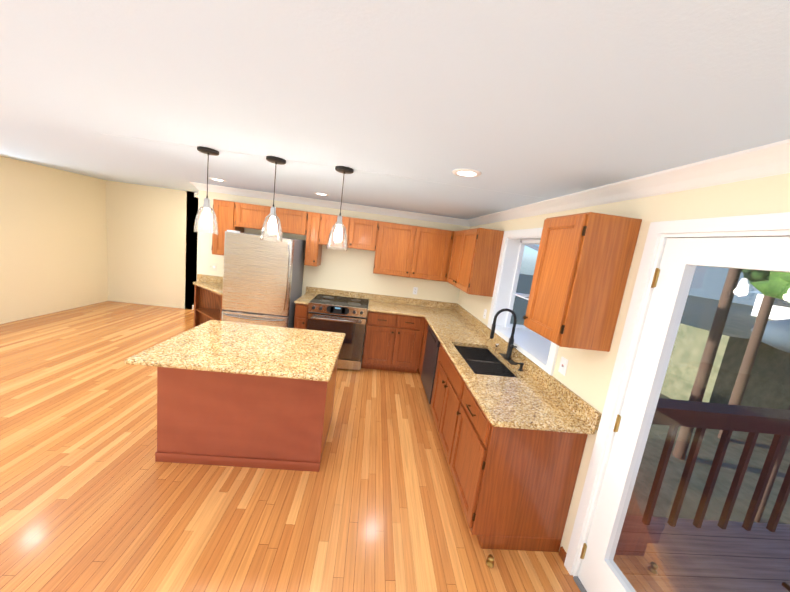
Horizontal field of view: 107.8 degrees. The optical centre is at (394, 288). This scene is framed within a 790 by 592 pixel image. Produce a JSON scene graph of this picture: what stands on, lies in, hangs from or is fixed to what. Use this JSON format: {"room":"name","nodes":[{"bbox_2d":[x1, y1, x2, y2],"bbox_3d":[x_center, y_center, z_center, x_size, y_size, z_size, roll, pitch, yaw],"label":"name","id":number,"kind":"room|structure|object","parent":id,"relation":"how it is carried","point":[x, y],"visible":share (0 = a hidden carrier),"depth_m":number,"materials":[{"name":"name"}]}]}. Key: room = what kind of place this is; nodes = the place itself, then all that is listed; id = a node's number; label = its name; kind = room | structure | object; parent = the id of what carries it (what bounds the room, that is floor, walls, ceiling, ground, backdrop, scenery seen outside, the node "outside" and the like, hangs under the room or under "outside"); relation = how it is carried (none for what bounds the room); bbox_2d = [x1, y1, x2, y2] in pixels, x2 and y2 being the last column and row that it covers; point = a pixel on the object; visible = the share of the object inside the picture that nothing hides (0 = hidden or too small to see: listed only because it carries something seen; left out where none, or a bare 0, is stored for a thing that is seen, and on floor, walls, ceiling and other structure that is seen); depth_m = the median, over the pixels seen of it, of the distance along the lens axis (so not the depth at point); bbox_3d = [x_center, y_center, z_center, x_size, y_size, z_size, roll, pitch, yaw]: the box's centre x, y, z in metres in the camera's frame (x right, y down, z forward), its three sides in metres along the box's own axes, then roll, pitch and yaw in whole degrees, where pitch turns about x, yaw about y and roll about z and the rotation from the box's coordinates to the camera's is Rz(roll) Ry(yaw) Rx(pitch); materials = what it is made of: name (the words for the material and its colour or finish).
{"room":"kitchen","nodes":[
{"label":"kitchen","id":0,"kind":"room"},
{"bbox_2d":[0,156,107,323],"bbox_3d":[-5.423,-0.265,1.605,0.140,2.330,8.100,7,9,-4],"label":"wall","id":1,"kind":"structure","parent":0,"point":[53,240],"depth_m":4.61,"materials":[{"name":"beige paint"}]},
{"bbox_2d":[106,180,197,308],"bbox_3d":[-4.876,-0.822,5.729,1.740,2.330,0.140,7,9,-4],"label":"wall","id":2,"kind":"structure","parent":0,"point":[147,238],"depth_m":5.66,"materials":[{"name":"beige paint"}]},
{"bbox_2d":[185,191,197,308],"bbox_3d":[-4.168,-0.951,7.171,0.140,2.330,2.940,7,9,-4],"label":"wall","id":3,"kind":"structure","parent":0,"point":[188,249],"depth_m":5.74,"materials":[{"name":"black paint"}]},
{"bbox_2d":[0,301,580,591],"bbox_3d":[-2.345,1.103,3.400,6.950,0.120,11.240,7,9,-4],"label":"floor","id":4,"kind":"structure","parent":0,"point":[95,496],"depth_m":1.96,"materials":[{"name":"brown wood"}]},
{"bbox_2d":[193,274,222,326],"bbox_3d":[-2.672,0.371,4.136,0.700,1.015,0.631,7,9,-4],"label":"shelf unit","id":5,"kind":"object","parent":4,"relation":"on","point":[208,292],"visible":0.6,"depth_m":4.35,"materials":[{"name":"brown wood"}]},
{"bbox_2d":[155,352,339,471],"bbox_3d":[-1.163,0.884,2.497,1.216,0.874,0.713,7,9,-4],"label":"kitchen island","id":6,"kind":"object","parent":4,"relation":"on","point":[235,394],"depth_m":2.17,"materials":[{"name":"brown wood"}]},
{"bbox_2d":[124,320,343,379],"bbox_3d":[-1.098,0.455,2.323,1.263,0.035,0.938,7,9,-4],"label":"island countertop","id":7,"kind":"structure","parent":6,"relation":"on","point":[243,349],"depth_m":2.13,"materials":[{"name":"beige stone"}]},
{"bbox_2d":[222,230,305,327],"bbox_3d":[-1.834,0.121,4.056,0.840,1.740,0.747,7,9,-4],"label":"fridge","id":8,"kind":"object","parent":4,"relation":"on","point":[262,281],"visible":0.62,"depth_m":3.72,"materials":[{"name":"grey metal"}]},
{"bbox_2d":[307,294,368,369],"bbox_3d":[-0.834,0.629,4.224,0.783,0.903,0.709,7,9,-4],"label":"range","id":9,"kind":"object","parent":4,"relation":"on","point":[347,316],"visible":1,"depth_m":3.93,"materials":[{"name":"grey metal"}]},
{"bbox_2d":[362,311,401,370],"bbox_3d":[-0.206,0.725,4.349,0.487,0.874,0.615,7,9,-4],"label":"base cabinet","id":10,"kind":"object","parent":4,"relation":"on","point":[392,342],"depth_m":4.05,"materials":[{"name":"brown wood"}]},
{"bbox_2d":[398,315,424,372],"bbox_3d":[0.130,0.763,4.376,0.464,0.874,0.615,7,9,-4],"label":"base cabinet","id":11,"kind":"object","parent":4,"relation":"on","point":[409,351],"depth_m":4.08,"materials":[{"name":"brown wood"}]},
{"bbox_2d":[421,324,439,403],"bbox_3d":[0.692,0.967,3.523,0.606,0.870,0.639,7,9,-4],"label":"dishwasher","id":12,"kind":"object","parent":4,"relation":"on","point":[430,359],"visible":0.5,"depth_m":3.41,"materials":[{"name":"grey metal"}]},
{"bbox_2d":[418,319,466,390],"bbox_3d":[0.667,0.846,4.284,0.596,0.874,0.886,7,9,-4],"label":"base cabinet","id":13,"kind":"object","parent":4,"relation":"on","point":[446,374],"depth_m":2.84,"materials":[{"name":"brown wood"}]},
{"bbox_2d":[486,554,493,567],"bbox_3d":[0.576,1.642,1.740,0.043,0.047,0.044,7,9,-4],"label":"door stop","id":14,"kind":"object","parent":4,"relation":"on","point":[490,561],"visible":0.98,"depth_m":1.73,"materials":[{"name":"gold metal"}]},
{"bbox_2d":[446,372,587,551],"bbox_3d":[0.791,1.198,2.074,0.615,0.874,0.603,7,9,-4],"label":"base cabinet","id":15,"kind":"object","parent":4,"relation":"on","point":[515,487],"depth_m":1.79,"materials":[{"name":"brown wood"}]},
{"bbox_2d":[294,286,601,434],"bbox_3d":[-0.101,0.414,3.074,2.407,0.140,3.047,7,9,-4],"label":"countertop","id":16,"kind":"structure","parent":15,"relation":"on","point":[533,396],"depth_m":2.19,"materials":[{"name":"stone"}]},
{"bbox_2d":[454,345,516,377],"bbox_3d":[0.783,0.757,2.651,0.396,0.184,0.736,7,9,-4],"label":"sink","id":17,"kind":"object","parent":16,"relation":"in","point":[484,361],"depth_m":2.65,"materials":[{"name":"black metal"}]},
{"bbox_2d":[490,308,516,364],"bbox_3d":[0.987,0.414,2.628,0.234,0.473,0.250,7,9,-4],"label":"faucet","id":18,"kind":"object","parent":16,"relation":"on","point":[507,355],"visible":1,"depth_m":2.61,"materials":[{"name":"black metal"}]},
{"bbox_2d":[516,362,523,370],"bbox_3d":[1.046,0.658,2.428,0.074,0.068,0.038,7,9,-4],"label":"soap dispenser","id":19,"kind":"object","parent":16,"relation":"on","point":[521,366],"visible":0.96,"depth_m":2.42,"materials":[{"name":"black metal"}]},
{"bbox_2d":[197,190,469,347],"bbox_3d":[-0.900,-0.137,4.557,4.190,2.330,0.140,7,9,-4],"label":"wall","id":20,"kind":"structure","parent":0,"point":[350,269],"depth_m":4.45,"materials":[{"name":"beige paint"}]},
{"bbox_2d":[208,263,216,270],"bbox_3d":[-2.744,-0.323,4.335,0.120,0.116,0.017,7,9,-4],"label":"electrical outlet plate","id":21,"kind":"object","parent":20,"relation":"attached to","point":[212,266],"depth_m":4.34,"materials":[{"name":"white plastic"}]},
{"bbox_2d":[212,199,243,254],"bbox_3d":[-2.376,-0.850,4.120,0.295,0.750,0.317,7,9,-4],"label":"upper cabinet","id":22,"kind":"object","parent":20,"relation":"attached to","point":[225,211],"depth_m":3.96,"materials":[{"name":"brown wood"}]},
{"bbox_2d":[236,202,275,230],"bbox_3d":[-1.930,-1.008,4.122,0.553,0.330,0.317,7,9,-4],"label":"upper cabinet","id":23,"kind":"object","parent":20,"relation":"attached to","point":[252,216],"depth_m":3.97,"materials":[{"name":"brown wood"}]},
{"bbox_2d":[276,207,315,234],"bbox_3d":[-1.512,-0.960,4.155,0.553,0.330,0.317,7,9,-4],"label":"upper cabinet","id":24,"kind":"object","parent":20,"relation":"attached to","point":[298,222],"depth_m":4.01,"materials":[{"name":"brown wood"}]},
{"bbox_2d":[194,183,465,225],"bbox_3d":[-0.852,-1.234,4.274,3.930,0.102,0.078,7,9,-4],"label":"crown molding","id":25,"kind":"structure","parent":20,"relation":"attached to","point":[200,186],"depth_m":4.26,"materials":[{"name":"white wood"}]},
{"bbox_2d":[316,213,355,247],"bbox_3d":[-0.832,-0.831,4.216,0.473,0.430,0.317,7,9,-4],"label":"upper cabinet","id":26,"kind":"object","parent":20,"relation":"attached to","point":[327,221],"depth_m":4.06,"materials":[{"name":"brown wood"}]},
{"bbox_2d":[352,218,379,250],"bbox_3d":[-0.498,-0.793,4.243,0.473,0.430,0.317,7,9,-4],"label":"upper cabinet","id":27,"kind":"object","parent":20,"relation":"attached to","point":[367,231],"depth_m":4.10,"materials":[{"name":"brown wood"}]},
{"bbox_2d":[373,221,423,277],"bbox_3d":[-0.019,-0.578,4.306,0.681,0.750,0.317,7,9,-4],"label":"upper cabinet","id":28,"kind":"object","parent":20,"relation":"attached to","point":[397,251],"depth_m":4.16,"materials":[{"name":"brown wood"}]},
{"bbox_2d":[413,287,417,294],"bbox_3d":[0.322,0.040,4.583,0.070,0.115,0.008,7,9,-4],"label":"electrical outlet plate","id":29,"kind":"object","parent":20,"relation":"attached to","point":[415,289],"depth_m":4.58,"materials":[{"name":"white plastic"}]},
{"bbox_2d":[416,227,451,281],"bbox_3d":[0.499,-0.519,4.347,0.636,0.750,0.317,7,9,-4],"label":"upper cabinet","id":30,"kind":"object","parent":20,"relation":"attached to","point":[435,244],"depth_m":4.20,"materials":[{"name":"brown wood"}]},
{"bbox_2d":[0,0,789,219],"bbox_3d":[-2.098,-1.454,4.000,6.950,0.121,13.200,7,9,-4],"label":"ceiling","id":31,"kind":"structure","parent":0,"point":[547,99],"depth_m":0.98,"materials":[{"name":"white paint"}]},
{"bbox_2d":[194,146,218,234],"bbox_3d":[-1.395,-0.714,2.142,0.156,0.602,0.156,7,9,-4],"label":"pendant light","id":32,"kind":"object","parent":31,"relation":"hanging from","point":[206,215],"visible":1,"depth_m":2.14,"materials":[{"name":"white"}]},
{"bbox_2d":[209,177,225,181],"bbox_3d":[-2.160,-1.322,3.510,0.183,0.007,0.183,15,11,40],"label":"recessed light","id":33,"kind":"object","parent":31,"relation":"in","point":[217,179],"depth_m":3.49,"materials":[{"name":"white plastic"}]},
{"bbox_2d":[260,156,285,242],"bbox_3d":[-0.909,-0.654,2.161,0.156,0.602,0.156,7,9,-4],"label":"pendant light","id":34,"kind":"object","parent":31,"relation":"hanging from","point":[272,216],"visible":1,"depth_m":2.16,"materials":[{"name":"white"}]},
{"bbox_2d":[314,192,328,195],"bbox_3d":[-0.922,-1.181,3.618,0.183,0.007,0.183,15,11,40],"label":"recessed light","id":35,"kind":"object","parent":31,"relation":"in","point":[318,193],"depth_m":3.58,"materials":[{"name":"white plastic"}]},
{"bbox_2d":[327,166,353,250],"bbox_3d":[-0.413,-0.596,2.190,0.156,0.602,0.156,7,9,-4],"label":"pendant light","id":36,"kind":"object","parent":31,"relation":"hanging from","point":[338,233],"visible":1,"depth_m":2.19,"materials":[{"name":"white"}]},
{"bbox_2d":[452,169,480,176],"bbox_3d":[0.458,-0.736,1.845,0.183,0.007,0.183,15,11,40],"label":"recessed light","id":37,"kind":"object","parent":31,"relation":"in","point":[467,172],"depth_m":1.83,"materials":[{"name":"white plastic"}]},
{"bbox_2d":[458,173,789,552],"bbox_3d":[1.303,0.629,1.363,0.150,2.330,6.940,7,9,-4],"label":"wall","id":38,"kind":"structure","parent":0,"point":[587,377],"depth_m":1.61,"materials":[{"name":"beige paint"}]},
{"bbox_2d":[444,231,459,284],"bbox_3d":[0.981,-0.394,3.933,0.317,0.750,0.543,7,9,-4],"label":"upper cabinet","id":39,"kind":"object","parent":38,"relation":"attached to","point":[455,234],"depth_m":4.08,"materials":[{"name":"brown wood"}]},
{"bbox_2d":[452,228,503,296],"bbox_3d":[1.006,-0.329,3.522,0.317,0.750,0.564,7,9,-4],"label":"upper cabinet","id":40,"kind":"object","parent":38,"relation":"attached to","point":[467,261],"depth_m":3.27,"materials":[{"name":"brown wood"}]},
{"bbox_2d":[487,228,558,375],"bbox_3d":[1.436,0.033,2.681,0.518,1.102,1.250,7,9,-4],"label":"garden window","id":41,"kind":"structure","parent":38,"relation":"in","point":[540,351],"depth_m":3.14,"materials":[{"name":"white"}]},
{"bbox_2d":[559,547,566,562],"bbox_3d":[1.063,1.685,1.822,0.012,0.060,0.060,7,9,-4],"label":"baseboard","id":42,"kind":"structure","parent":38,"relation":"attached to","point":[562,553],"depth_m":1.82,"materials":[{"name":"brown wood"}]},
{"bbox_2d":[558,356,568,375],"bbox_3d":[1.180,0.545,2.024,0.009,0.115,0.070,7,9,-4],"label":"electrical outlet plate","id":43,"kind":"object","parent":38,"relation":"attached to","point":[562,365],"depth_m":2.02,"materials":[{"name":"white plastic"}]},
{"bbox_2d":[523,212,641,351],"bbox_3d":[1.096,-0.054,1.787,0.347,0.750,0.405,7,9,-4],"label":"upper cabinet","id":44,"kind":"object","parent":38,"relation":"attached to","point":[581,271],"visible":1,"depth_m":1.61,"materials":[{"name":"brown wood"}]},
{"bbox_2d":[466,139,789,226],"bbox_3d":[1.329,-0.492,1.216,0.078,0.102,6.600,7,9,-4],"label":"crown molding","id":45,"kind":"structure","parent":38,"relation":"attached to","point":[771,159],"depth_m":1.35,"materials":[{"name":"white wood"}]},
{"bbox_2d":[564,212,789,591],"bbox_3d":[1.294,0.780,1.138,0.229,2.098,1.026,7,9,-4],"label":"glass door","id":46,"kind":"structure","parent":38,"relation":"attached to","point":[613,542],"depth_m":1.43,"materials":[{"name":"white"}]},
{"label":"outside","id":47,"kind":"structure","parent":0,"visible":0},
{"bbox_2d":[510,274,789,523],"bbox_3d":[79.812,13.552,11.550,159.800,5.950,240.000,7,9,-4],"label":"ground","id":48,"kind":"structure","parent":47,"point":[721,371],"depth_m":12.57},
{"bbox_2d":[672,268,741,459],"bbox_3d":[11.097,-7.566,7.575,4.630,27.000,5.034,7,9,-4],"label":"tree","id":49,"kind":"object","parent":48,"relation":"on","point":[732,279],"depth_m":9.09,"materials":[{"name":"brown plant"}]},
{"bbox_2d":[688,266,757,305],"bbox_3d":[142.961,14.026,15.443,6.000,15.233,300.000,7,9,-4],"label":"sky","id":50,"kind":"structure","parent":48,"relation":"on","point":[712,277],"depth_m":119.90,"materials":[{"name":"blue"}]},
{"bbox_2d":[717,296,774,438],"bbox_3d":[14.507,-7.404,9.370,4.905,27.000,5.216,7,9,-4],"label":"tree","id":51,"kind":"object","parent":48,"relation":"on","point":[740,388],"depth_m":10.60,"materials":[{"name":"brown plant"}]},
{"bbox_2d":[741,269,769,281],"bbox_3d":[20.680,-7.653,16.177,5.157,27.000,4.302,7,9,-4],"label":"tree","id":52,"kind":"object","parent":48,"relation":"on","point":[762,275],"depth_m":16.36,"materials":[{"name":"green plant"}]},
{"bbox_2d":[749,271,789,522],"bbox_3d":[10.817,-7.313,5.679,3.546,27.000,3.323,7,9,-4],"label":"tree","id":53,"kind":"object","parent":48,"relation":"on","point":[764,287],"depth_m":7.44,"materials":[{"name":"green plant"}]},
{"bbox_2d":[750,290,789,319],"bbox_3d":[34.971,1.646,20.127,10.800,3.650,8.800,7,9,-4],"label":"house","id":54,"kind":"structure","parent":48,"relation":"on","point":[779,309],"depth_m":22.48,"materials":[{"name":"white"}]},
{"bbox_2d":[751,319,789,352],"bbox_3d":[16.924,2.062,11.494,4.800,1.500,2.800,7,9,-4],"label":"cover","id":55,"kind":"object","parent":48,"relation":"on","point":[776,333],"depth_m":11.23,"materials":[{"name":"blue"}]},
{"bbox_2d":[642,398,789,591],"bbox_3d":[2.603,1.810,0.296,2.523,1.255,4.000,7,9,-4],"label":"deck","id":56,"kind":"object","parent":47,"point":[776,529],"depth_m":2.10,"materials":[{"name":"red wood"}]}
]}

